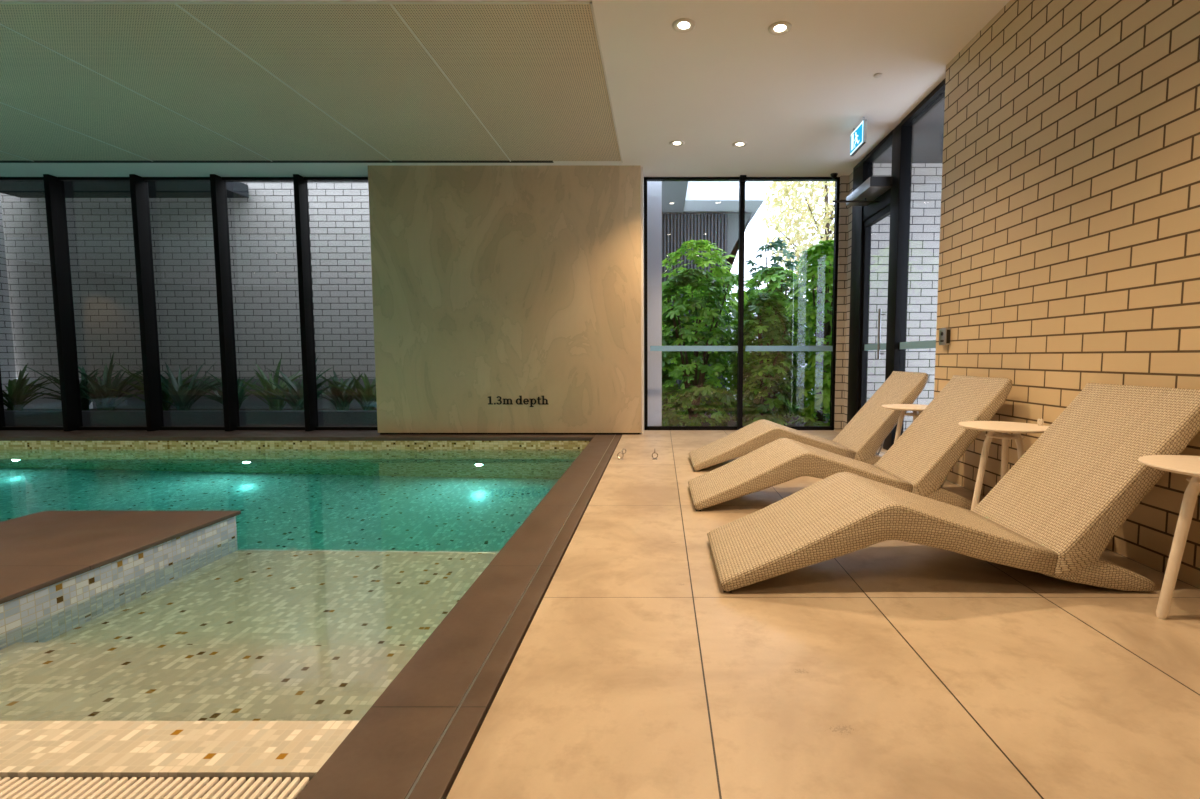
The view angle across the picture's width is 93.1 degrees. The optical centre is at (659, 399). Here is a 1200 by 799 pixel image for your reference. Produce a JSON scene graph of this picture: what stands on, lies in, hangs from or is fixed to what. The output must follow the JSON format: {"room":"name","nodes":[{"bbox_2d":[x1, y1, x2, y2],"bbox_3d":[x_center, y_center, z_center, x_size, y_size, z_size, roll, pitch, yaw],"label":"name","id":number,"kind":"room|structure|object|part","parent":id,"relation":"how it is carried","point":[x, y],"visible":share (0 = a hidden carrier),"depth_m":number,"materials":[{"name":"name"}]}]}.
{"room":"indoor swimming pool","nodes":[
{"label":"indoor swimming pool","id":0,"kind":"room"},
{"bbox_2d":[0,441,589,449],"bbox_3d":[-6.015,1.198,5.944,10.970,1.560,0.150,0,4,0],"label":"wall","id":1,"kind":"structure","parent":0,"point":[4,445],"depth_m":5.81,"materials":[{"name":"beige tile"}]},
{"bbox_2d":[0,430,594,440],"bbox_3d":[-6.840,0.382,6.117,12.320,0.040,0.618,0,4,0],"label":"ledge","id":2,"kind":"object","parent":1,"relation":"on","point":[5,435],"visible":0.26,"depth_m":5.84,"materials":[{"name":"brown stone"}]},
{"bbox_2d":[0,0,1009,176],"bbox_3d":[-5.435,-2.159,1.407,15.130,0.205,9.530,0,4,0],"label":"ceiling","id":3,"kind":"structure","parent":0,"point":[89,88],"depth_m":4.05,"materials":[{"name":"paint"}]},
{"bbox_3d":[-6.692,-2.309,4.378,12.608,0.051,2.523,0,4,0],"label":"perforated panel","id":4,"kind":"part","parent":3,"relation":"part of","materials":[{"name":"white paint"}]},
{"bbox_2d":[669,140,684,146],"bbox_3d":[0.155,-2.338,5.163,0.140,0.011,0.140,0,4,0],"label":"recessed light","id":5,"kind":"object","parent":3,"relation":"in","point":[676,143],"visible":1,"depth_m":5.15,"materials":[{"name":"white paint"}]},
{"bbox_2d":[672,18,695,32],"bbox_3d":[0.141,-2.200,3.328,0.140,0.011,0.140,0,4,0],"label":"recessed light","id":6,"kind":"object","parent":3,"relation":"in","point":[682,25],"visible":1,"depth_m":3.32,"materials":[{"name":"white paint"}]},
{"bbox_2d":[732,141,747,147],"bbox_3d":[0.734,-2.340,5.187,0.140,0.011,0.140,0,4,0],"label":"recessed light","id":7,"kind":"object","parent":3,"relation":"in","point":[738,144],"visible":1,"depth_m":5.18,"materials":[{"name":"white paint"}]},
{"bbox_2d":[768,21,791,35],"bbox_3d":[0.713,-2.203,3.358,0.140,0.011,0.140,0,4,0],"label":"recessed light","id":8,"kind":"object","parent":3,"relation":"in","point":[778,28],"visible":1,"depth_m":3.35,"materials":[{"name":"white paint"}]},
{"bbox_2d":[830,173,837,177],"bbox_3d":[1.860,-2.387,6.038,0.076,0.045,0.076,0,4,0],"label":"security camera","id":9,"kind":"object","parent":3,"relation":"attached to","point":[833,175],"visible":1,"depth_m":6.02,"materials":[{"name":"black plastic"}]},
{"bbox_2d":[850,117,866,155],"bbox_3d":[1.658,-2.203,4.728,0.028,0.215,0.320,0,4,0],"label":"exit sign","id":10,"kind":"object","parent":3,"relation":"hanging from","point":[859,135],"visible":1,"depth_m":4.68,"materials":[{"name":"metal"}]},
{"bbox_2d":[873,73,882,77],"bbox_3d":[1.512,-2.246,3.919,0.060,0.008,0.060,0,4,0],"label":"cap","id":11,"kind":"object","parent":3,"relation":"attached to","point":[877,75],"visible":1,"depth_m":3.91,"materials":[{"name":"white paint"}]},
{"bbox_2d":[368,165,641,434],"bbox_3d":[-1.591,-1.022,6.053,2.787,2.770,0.374,0,4,0],"label":"wall","id":12,"kind":"structure","parent":0,"point":[507,298],"depth_m":5.87,"materials":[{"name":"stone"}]},
{"bbox_2d":[0,174,377,430],"bbox_3d":[-7.985,-1.035,6.230,10.030,2.770,0.180,0,4,0],"label":"window","id":13,"kind":"structure","parent":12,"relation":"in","point":[54,190],"depth_m":6.19,"materials":[{"name":"black metal"}]},
{"bbox_3d":[-1.593,-1.022,6.065,2.755,2.768,0.350,0,4,0],"label":"backing frame","id":14,"kind":"part","parent":12,"relation":"part of","materials":[{"name":"black metal"}]},
{"bbox_2d":[641,167,643,433],"bbox_3d":[-0.186,-1.026,6.100,0.020,2.770,0.380,0,4,0],"label":"trim","id":15,"kind":"structure","parent":12,"relation":"attached to","point":[642,174],"depth_m":5.95,"materials":[{"name":"white paint"}]},
{"bbox_2d":[446,430,1199,798],"bbox_3d":[2.051,0.775,1.628,4.898,0.150,9.530,0,4,0],"label":"floor","id":16,"kind":"structure","parent":0,"point":[888,669],"depth_m":1.46,"materials":[{"name":"tile"}]},
{"bbox_2d":[617,449,625,459],"bbox_3d":[-0.309,0.438,4.554,0.069,0.083,0.044,-4,6,-44],"label":"ring","id":17,"kind":"object","parent":16,"relation":"on","point":[622,453],"visible":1,"depth_m":4.55,"materials":[{"name":"metal"}]},
{"bbox_2d":[688,371,927,471],"bbox_3d":[1.069,0.144,4.303,1.672,0.708,0.565,0,4,0],"label":"sun lounger","id":18,"kind":"object","parent":16,"relation":"on","point":[861,439],"visible":0.88,"depth_m":4.10,"materials":[{"name":"beige wicker"}]},
{"bbox_3d":[0.816,0.337,4.315,1.167,0.313,0.565,0,4,0],"label":"seat","id":19,"kind":"part","parent":18,"relation":"part of","materials":[{"name":"beige wicker"}]},
{"bbox_3d":[1.645,0.114,4.306,0.520,0.650,0.565,0,4,0],"label":"backrest","id":20,"kind":"part","parent":18,"relation":"part of","materials":[{"name":"beige wicker"}]},
{"bbox_2d":[834,172,852,430],"bbox_3d":[2.042,-1.030,6.166,0.175,2.770,0.428,0,4,0],"label":"pier","id":21,"kind":"object","parent":16,"relation":"on","point":[846,182],"visible":0.36,"depth_m":6.18,"materials":[{"name":"beige brick"}]},
{"bbox_2d":[644,175,839,429],"bbox_3d":[0.889,-1.036,6.240,2.131,2.770,0.140,0,4,0],"label":"window","id":22,"kind":"structure","parent":21,"relation":"attached to","point":[742,179],"depth_m":6.25,"materials":[{"name":"black metal"}]},
{"bbox_3d":[0.365,-1.046,6.269,1.008,2.703,0.008,0,4,0],"label":"pane","id":23,"kind":"part","parent":22,"relation":"part of","materials":[{"name":"clear glass"}]},
{"bbox_2d":[688,375,1011,510],"bbox_3d":[1.012,0.222,3.259,1.672,0.708,0.565,0,4,0],"label":"sun lounger","id":24,"kind":"object","parent":16,"relation":"on","point":[920,462],"visible":0.92,"depth_m":3.08,"materials":[{"name":"beige wicker"}]},
{"bbox_3d":[0.759,0.415,3.272,1.167,0.313,0.565,0,4,0],"label":"seat","id":25,"kind":"part","parent":24,"relation":"part of","materials":[{"name":"beige wicker"}]},
{"bbox_3d":[1.588,0.193,3.261,0.520,0.650,0.565,0,4,0],"label":"backrest","id":26,"kind":"part","parent":24,"relation":"part of","materials":[{"name":"beige wicker"}]},
{"bbox_2d":[881,404,927,442],"bbox_3d":[1.695,0.291,3.798,0.400,0.491,0.400,0,4,5],"label":"side table","id":27,"kind":"object","parent":16,"relation":"on","point":[917,409],"visible":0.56,"depth_m":3.78,"materials":[{"name":"beige wood"}]},
{"bbox_3d":[1.602,0.294,3.806,0.111,0.484,0.031,0,4,5],"label":"leg","id":28,"kind":"part","parent":27,"relation":"part of","materials":[{"name":"beige wood"}]},
{"bbox_3d":[1.695,0.099,3.783,0.164,0.012,0.164,0,4,5],"label":"collar plate","id":29,"kind":"part","parent":27,"relation":"part of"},
{"bbox_2d":[707,383,1199,592],"bbox_3d":[1.044,0.301,2.211,1.672,0.708,0.565,0,4,0],"label":"sun lounger","id":30,"kind":"object","parent":16,"relation":"on","point":[1055,512],"visible":0.98,"depth_m":2.04,"materials":[{"name":"beige wicker"}]},
{"bbox_3d":[0.791,0.494,2.226,1.167,0.313,0.565,0,4,0],"label":"seat","id":31,"kind":"part","parent":30,"relation":"part of","materials":[{"name":"beige wicker"}]},
{"bbox_3d":[1.620,0.272,2.209,0.520,0.650,0.565,0,4,0],"label":"backrest","id":32,"kind":"part","parent":30,"relation":"part of","materials":[{"name":"beige wicker"}]},
{"bbox_2d":[958,421,1048,509],"bbox_3d":[1.668,0.370,2.751,0.400,0.491,0.400,0,4,5],"label":"side table","id":33,"kind":"object","parent":16,"relation":"on","point":[1016,428],"visible":0.74,"depth_m":2.74,"materials":[{"name":"beige wood"}]},
{"bbox_3d":[1.575,0.373,2.759,0.111,0.484,0.031,0,4,5],"label":"leg","id":34,"kind":"part","parent":33,"relation":"part of","materials":[{"name":"beige wood"}]},
{"bbox_3d":[1.722,0.368,2.827,0.030,0.484,0.112,3,5,34],"label":"leg","id":35,"kind":"part","parent":33,"relation":"part of","materials":[{"name":"beige wood"}]},
{"bbox_3d":[1.668,0.177,2.736,0.164,0.012,0.164,0,4,5],"label":"collar plate","id":36,"kind":"part","parent":33,"relation":"part of","materials":[{"name":"beige wood"}]},
{"bbox_3d":[1.707,0.380,2.666,0.030,0.484,0.112,-2,5,-24],"label":"leg","id":37,"kind":"part","parent":33,"relation":"part of","materials":[{"name":"beige wood"}]},
{"bbox_2d":[1037,419,1043,424],"bbox_3d":[1.842,0.110,2.736,0.035,0.035,0.016,0,4,0],"label":"clip","id":38,"kind":"object","parent":33,"relation":"on","point":[1039,422],"visible":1,"depth_m":2.73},
{"bbox_2d":[1138,455,1199,618],"bbox_3d":[1.713,0.447,1.733,0.400,0.491,0.400,1,4,13],"label":"side table","id":39,"kind":"object","parent":16,"relation":"on","point":[1180,464],"visible":1,"depth_m":1.75,"materials":[{"name":"beige wood"}]},
{"bbox_3d":[1.622,0.449,1.755,0.111,0.484,0.031,1,4,13],"label":"leg","id":40,"kind":"part","parent":39,"relation":"part of","materials":[{"name":"beige wood"}]},
{"bbox_3d":[1.713,0.254,1.719,0.164,0.012,0.164,1,4,13],"label":"collar plate","id":41,"kind":"part","parent":39,"relation":"part of","materials":[{"name":"beige wood"}]},
{"bbox_2d":[934,0,1199,587],"bbox_3d":[1.975,-0.592,0.332,0.110,2.770,7.150,0,4,0],"label":"wall","id":42,"kind":"structure","parent":0,"point":[1069,247],"depth_m":2.59,"materials":[{"name":"beige brick"}]},
{"bbox_2d":[883,78,945,449],"bbox_3d":[2.050,-0.900,4.430,0.100,2.770,1.070,0,4,0],"label":"window","id":43,"kind":"structure","parent":42,"relation":"in","point":[902,137],"depth_m":4.77,"materials":[{"name":"black metal"}]},
{"bbox_2d":[847,130,892,444],"bbox_3d":[2.032,-0.977,5.457,0.136,2.770,0.990,0,4,0],"label":"door","id":44,"kind":"structure","parent":43,"relation":"attached to","point":[864,218],"depth_m":5.66,"materials":[{"name":"black metal"}]},
{"bbox_2d":[833,176,892,205],"bbox_3d":[1.810,-1.878,5.181,0.421,0.132,0.645,0,4,0],"label":"operator","id":45,"kind":"object","parent":44,"relation":"attached to","point":[873,187],"visible":1,"depth_m":5.05,"materials":[{"name":"metal"}]},
{"bbox_3d":[1.810,-1.838,5.223,0.422,0.047,0.038,0,4,4],"label":"arm","id":46,"kind":"part","parent":45,"relation":"part of","materials":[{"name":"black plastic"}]},
{"bbox_3d":[1.992,-0.589,5.090,0.056,0.450,0.024,0,4,0],"label":"handle","id":47,"kind":"part","parent":44,"relation":"part of","materials":[{"name":"metal"}]},
{"bbox_3d":[2.050,-0.893,4.340,0.100,2.770,0.890,0,4,0],"label":"frame","id":48,"kind":"part","parent":43,"relation":"part of","materials":[{"name":"black metal"}]},
{"bbox_2d":[939,328,950,344],"bbox_3d":[1.902,-0.419,3.778,0.036,0.110,0.093,0,4,0],"label":"switch","id":49,"kind":"object","parent":42,"relation":"attached to","point":[944,334],"visible":1,"depth_m":3.75,"materials":[{"name":"metal"}]},
{"bbox_3d":[1.905,-0.416,3.733,0.022,0.090,0.004,0,4,0],"label":"plate","id":50,"kind":"part","parent":49,"relation":"part of","materials":[{"name":"black plastic"}]},
{"bbox_3d":[-6.040,2.092,3.347,10.920,0.165,5.362,0,4,0],"label":"floor","id":51,"kind":"structure","parent":0,"visible":0},
{"bbox_2d":[0,511,240,635],"bbox_3d":[-2.770,1.474,1.001,1.050,1.450,4.175,0,4,0],"label":"platform","id":52,"kind":"object","parent":51,"relation":"on","point":[51,562],"visible":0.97,"depth_m":2.48,"materials":[{"name":"brown tile"}]},
{"bbox_2d":[0,450,582,798],"bbox_3d":[-6.090,1.367,3.247,10.828,1.304,5.261,0,4,0],"label":"pool water","id":53,"kind":"object","parent":51,"relation":"on","point":[339,566],"visible":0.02,"depth_m":2.40,"materials":[{"name":"teal liquid"}]},
{"bbox_3d":[-1.465,1.633,1.864,1.610,1.103,2.472,0,4,0],"label":"shelf","id":54,"kind":"object","parent":51,"relation":"on","visible":0},
{"bbox_3d":[-1.460,1.059,1.291,1.600,0.135,1.415,0,4,0],"label":"step","id":55,"kind":"structure","parent":54,"relation":"on","visible":0},
{"bbox_2d":[0,721,358,775],"bbox_3d":[-1.460,0.914,1.386,1.600,0.140,0.183,0,4,0],"label":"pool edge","id":56,"kind":"structure","parent":55,"relation":"on","point":[27,748],"depth_m":1.37,"materials":[{"name":"beige tile"}]},
{"bbox_3d":[-1.460,0.973,0.936,1.600,0.110,0.720,0,4,0],"label":"floor","id":57,"kind":"structure","parent":55,"relation":"on","visible":0},
{"bbox_2d":[0,777,308,798],"bbox_3d":[-1.462,0.895,0.951,1.556,0.032,0.662,0,4,0],"label":"grate","id":58,"kind":"object","parent":57,"relation":"on","point":[7,785],"visible":0.89,"depth_m":1.25,"materials":[{"name":"plastic"}]},
{"bbox_3d":[-0.605,1.395,3.320,0.150,1.560,5.412,0,4,0],"label":"wall","id":59,"kind":"structure","parent":0,"visible":0},
{"bbox_2d":[295,435,621,798],"bbox_3d":[-0.539,0.750,1.626,0.282,0.100,9.530,0,4,0],"label":"pool coping","id":60,"kind":"object","parent":59,"relation":"on","point":[414,742],"visible":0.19,"depth_m":1.46,"materials":[{"name":"brown tile"}]},
{"label":"outside","id":61,"kind":"structure","parent":0,"visible":0},
{"bbox_2d":[664,399,829,425],"bbox_3d":[6.850,-0.313,18.228,14.300,0.230,23.600,0,4,0],"label":"ground","id":62,"kind":"structure","parent":61,"point":[731,422],"depth_m":8.13,"materials":[{"name":"soil"}]},
{"bbox_2d":[647,181,661,425],"bbox_3d":[-0.140,-1.681,6.617,0.320,4.400,0.250,0,4,0],"label":"column","id":63,"kind":"structure","parent":62,"relation":"on","point":[654,188],"depth_m":6.53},
{"bbox_2d":[662,268,743,425],"bbox_3d":[0.422,-0.597,7.218,1.351,2.121,0.873,0,4,0],"label":"shrub","id":64,"kind":"object","parent":62,"relation":"on","point":[691,396],"visible":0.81,"depth_m":7.06,"materials":[{"name":"green plant"}]},
{"bbox_2d":[662,240,754,422],"bbox_3d":[0.530,-0.971,8.319,1.690,2.718,1.213,0,4,0],"label":"shrub","id":65,"kind":"object","parent":62,"relation":"on","point":[729,278],"visible":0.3,"depth_m":8.07,"materials":[{"name":"green plant"}]},
{"bbox_2d":[662,181,764,406],"bbox_3d":[-0.025,-1.884,9.987,3.550,4.500,3.800,0,4,0],"label":"building","id":66,"kind":"structure","parent":62,"relation":"on","point":[691,210],"depth_m":10.19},
{"bbox_2d":[728,293,800,425],"bbox_3d":[1.351,-0.458,7.340,0.978,1.834,0.891,0,4,0],"label":"shrub","id":67,"kind":"object","parent":62,"relation":"on","point":[765,375],"visible":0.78,"depth_m":7.16,"materials":[{"name":"green plant"}]},
{"bbox_2d":[725,314,814,398],"bbox_3d":[3.700,-0.850,12.572,10.600,2.050,0.200,0,4,0],"label":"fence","id":68,"kind":"object","parent":62,"relation":"on","point":[728,314],"depth_m":12.44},
{"bbox_2d":[745,237,799,384],"bbox_3d":[1.990,-1.324,10.018,1.428,3.024,1.074,0,4,0],"label":"shrub","id":69,"kind":"object","parent":62,"relation":"on","point":[778,243],"visible":0.19,"depth_m":9.86,"materials":[{"name":"green plant"}]},
{"bbox_2d":[732,266,815,418],"bbox_3d":[1.742,-0.836,8.721,1.436,2.400,1.149,0,4,0],"label":"shrub","id":70,"kind":"object","parent":62,"relation":"on","point":[776,277],"visible":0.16,"depth_m":8.48,"materials":[{"name":"green plant"}]},
{"bbox_2d":[761,181,834,292],"bbox_3d":[4.585,-3.951,15.755,3.522,7.405,3.464,0,4,0],"label":"tree","id":71,"kind":"object","parent":62,"relation":"on","point":[828,217],"visible":0.26,"depth_m":15.43,"materials":[{"name":"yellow plant"}]},
{"bbox_2d":[784,240,833,425],"bbox_3d":[2.143,-0.841,7.517,1.096,2.510,1.031,0,4,0],"label":"tree","id":72,"kind":"object","parent":62,"relation":"on","point":[819,378],"visible":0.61,"depth_m":7.32,"materials":[{"name":"green plant"}]},
{"bbox_2d":[805,242,833,418],"bbox_3d":[2.917,-1.118,8.928,1.388,2.887,1.385,0,4,0],"label":"shrub","id":73,"kind":"object","parent":62,"relation":"on","point":[826,262],"visible":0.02,"depth_m":9.04,"materials":[{"name":"green plant"}]},
{"bbox_2d":[867,163,941,430],"bbox_3d":[4.316,-1.046,6.299,4.369,3.020,0.200,0,4,0],"label":"brick wall","id":74,"kind":"structure","parent":62,"relation":"on","point":[926,181],"depth_m":6.18,"materials":[{"name":"white brick"}]},
{"bbox_2d":[873,98,944,162],"bbox_3d":[3.150,-2.538,4.673,2.100,0.200,3.300,0,4,0],"label":"wall","id":75,"kind":"structure","parent":74,"relation":"in","point":[928,132],"depth_m":5.44,"materials":[{"name":"grey paint"}]},
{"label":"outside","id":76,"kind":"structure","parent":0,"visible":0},
{"bbox_2d":[0,195,15,409],"bbox_3d":[-9.045,-1.764,7.053,0.130,4.700,1.430,0,4,0],"label":"wall","id":77,"kind":"structure","parent":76,"point":[7,361],"depth_m":7.74,"materials":[{"name":"white brick"}]},
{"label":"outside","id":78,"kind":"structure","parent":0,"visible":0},
{"bbox_2d":[0,182,248,197],"bbox_3d":[-7.150,-2.774,6.952,3.100,0.170,1.480,0,4,0],"label":"canopy","id":79,"kind":"object","parent":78,"point":[17,189],"visible":0.36,"depth_m":7.35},
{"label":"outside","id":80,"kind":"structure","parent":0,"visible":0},
{"bbox_2d":[93,378,376,408],"bbox_3d":[-4.150,0.106,8.051,7.600,0.820,0.260,0,4,0],"label":"wall","id":81,"kind":"structure","parent":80,"point":[254,402],"depth_m":7.91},
{"bbox_2d":[0,182,375,377],"bbox_3d":[-4.905,-2.638,7.874,9.190,4.680,0.200,0,4,0],"label":"wall","id":82,"kind":"structure","parent":81,"relation":"on","point":[262,230],"depth_m":7.85,"materials":[{"name":"white brick"}]},
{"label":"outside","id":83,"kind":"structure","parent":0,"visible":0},
{"bbox_2d":[16,378,92,408],"bbox_3d":[-8.460,0.109,8.021,1.020,0.820,0.320,0,4,0],"label":"wall","id":84,"kind":"structure","parent":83,"point":[43,403],"depth_m":7.85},
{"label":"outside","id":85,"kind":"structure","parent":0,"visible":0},
{"bbox_2d":[4,409,376,425],"bbox_3d":[-4.660,0.335,7.411,8.620,0.460,1.030,0,4,0],"label":"planter","id":86,"kind":"object","parent":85,"point":[27,417],"visible":0.1,"depth_m":6.89,"materials":[{"name":"soil"}]},
{"bbox_2d":[2,363,55,410],"bbox_3d":[-8.403,-0.150,7.413,0.945,0.674,0.821,0,4,0],"label":"leaf plant","id":87,"kind":"object","parent":86,"relation":"on","point":[16,402],"visible":0.86,"depth_m":7.35,"materials":[{"name":"green plant"}]},
{"bbox_2d":[19,364,140,410],"bbox_3d":[-7.574,-0.143,7.427,1.050,0.657,1.029,0,4,0],"label":"leaf plant","id":88,"kind":"object","parent":86,"relation":"on","point":[85,403],"visible":0.34,"depth_m":7.36,"materials":[{"name":"green plant"}]},
{"bbox_2d":[52,352,161,410],"bbox_3d":[-7.054,-0.210,7.199,0.858,0.825,1.280,1,5,19],"label":"leaf plant","id":89,"kind":"object","parent":86,"relation":"on","point":[105,399],"visible":0.82,"depth_m":7.19,"materials":[{"name":"green plant"}]},
{"bbox_2d":[110,361,209,410],"bbox_3d":[-6.626,-0.203,7.392,1.168,0.783,0.994,1,5,18],"label":"leaf plant","id":90,"kind":"object","parent":86,"relation":"on","point":[165,396],"visible":0.44,"depth_m":7.32,"materials":[{"name":"green plant"}]},
{"bbox_2d":[134,363,221,410],"bbox_3d":[-6.036,-0.149,7.192,0.981,0.706,1.100,-4,6,-40],"label":"leaf plant","id":91,"kind":"object","parent":86,"relation":"on","point":[183,399],"visible":0.73,"depth_m":7.12,"materials":[{"name":"green plant"}]},
{"bbox_2d":[182,372,263,409],"bbox_3d":[-5.609,-0.127,7.331,0.945,0.639,0.957,0,4,0],"label":"leaf plant","id":92,"kind":"object","parent":86,"relation":"on","point":[217,396],"visible":0.33,"depth_m":7.23,"materials":[{"name":"green plant"}]},
{"bbox_2d":[214,359,301,410],"bbox_3d":[-5.061,-0.183,7.395,0.999,0.742,1.030,0,4,0],"label":"leaf plant","id":93,"kind":"object","parent":86,"relation":"on","point":[274,404],"visible":0.77,"depth_m":7.38,"materials":[{"name":"green plant"}]},
{"bbox_2d":[252,357,339,410],"bbox_3d":[-4.553,-0.181,7.154,1.008,0.775,0.776,1,4,17],"label":"leaf plant","id":94,"kind":"object","parent":86,"relation":"on","point":[296,401],"visible":0.59,"depth_m":7.17,"materials":[{"name":"green plant"}]},
{"bbox_2d":[299,370,375,410],"bbox_3d":[-4.160,-0.103,7.406,1.002,0.581,0.921,-3,5,-33],"label":"leaf plant","id":95,"kind":"object","parent":86,"relation":"on","point":[340,399],"visible":0.8,"depth_m":7.28,"materials":[{"name":"green plant"}]},
{"bbox_2d":[329,372,376,410],"bbox_3d":[-3.752,-0.095,7.242,0.803,0.589,0.986,3,5,33],"label":"leaf plant","id":96,"kind":"object","parent":86,"relation":"on","point":[367,400],"visible":0.68,"depth_m":7.21,"materials":[{"name":"green plant"}]}
]}

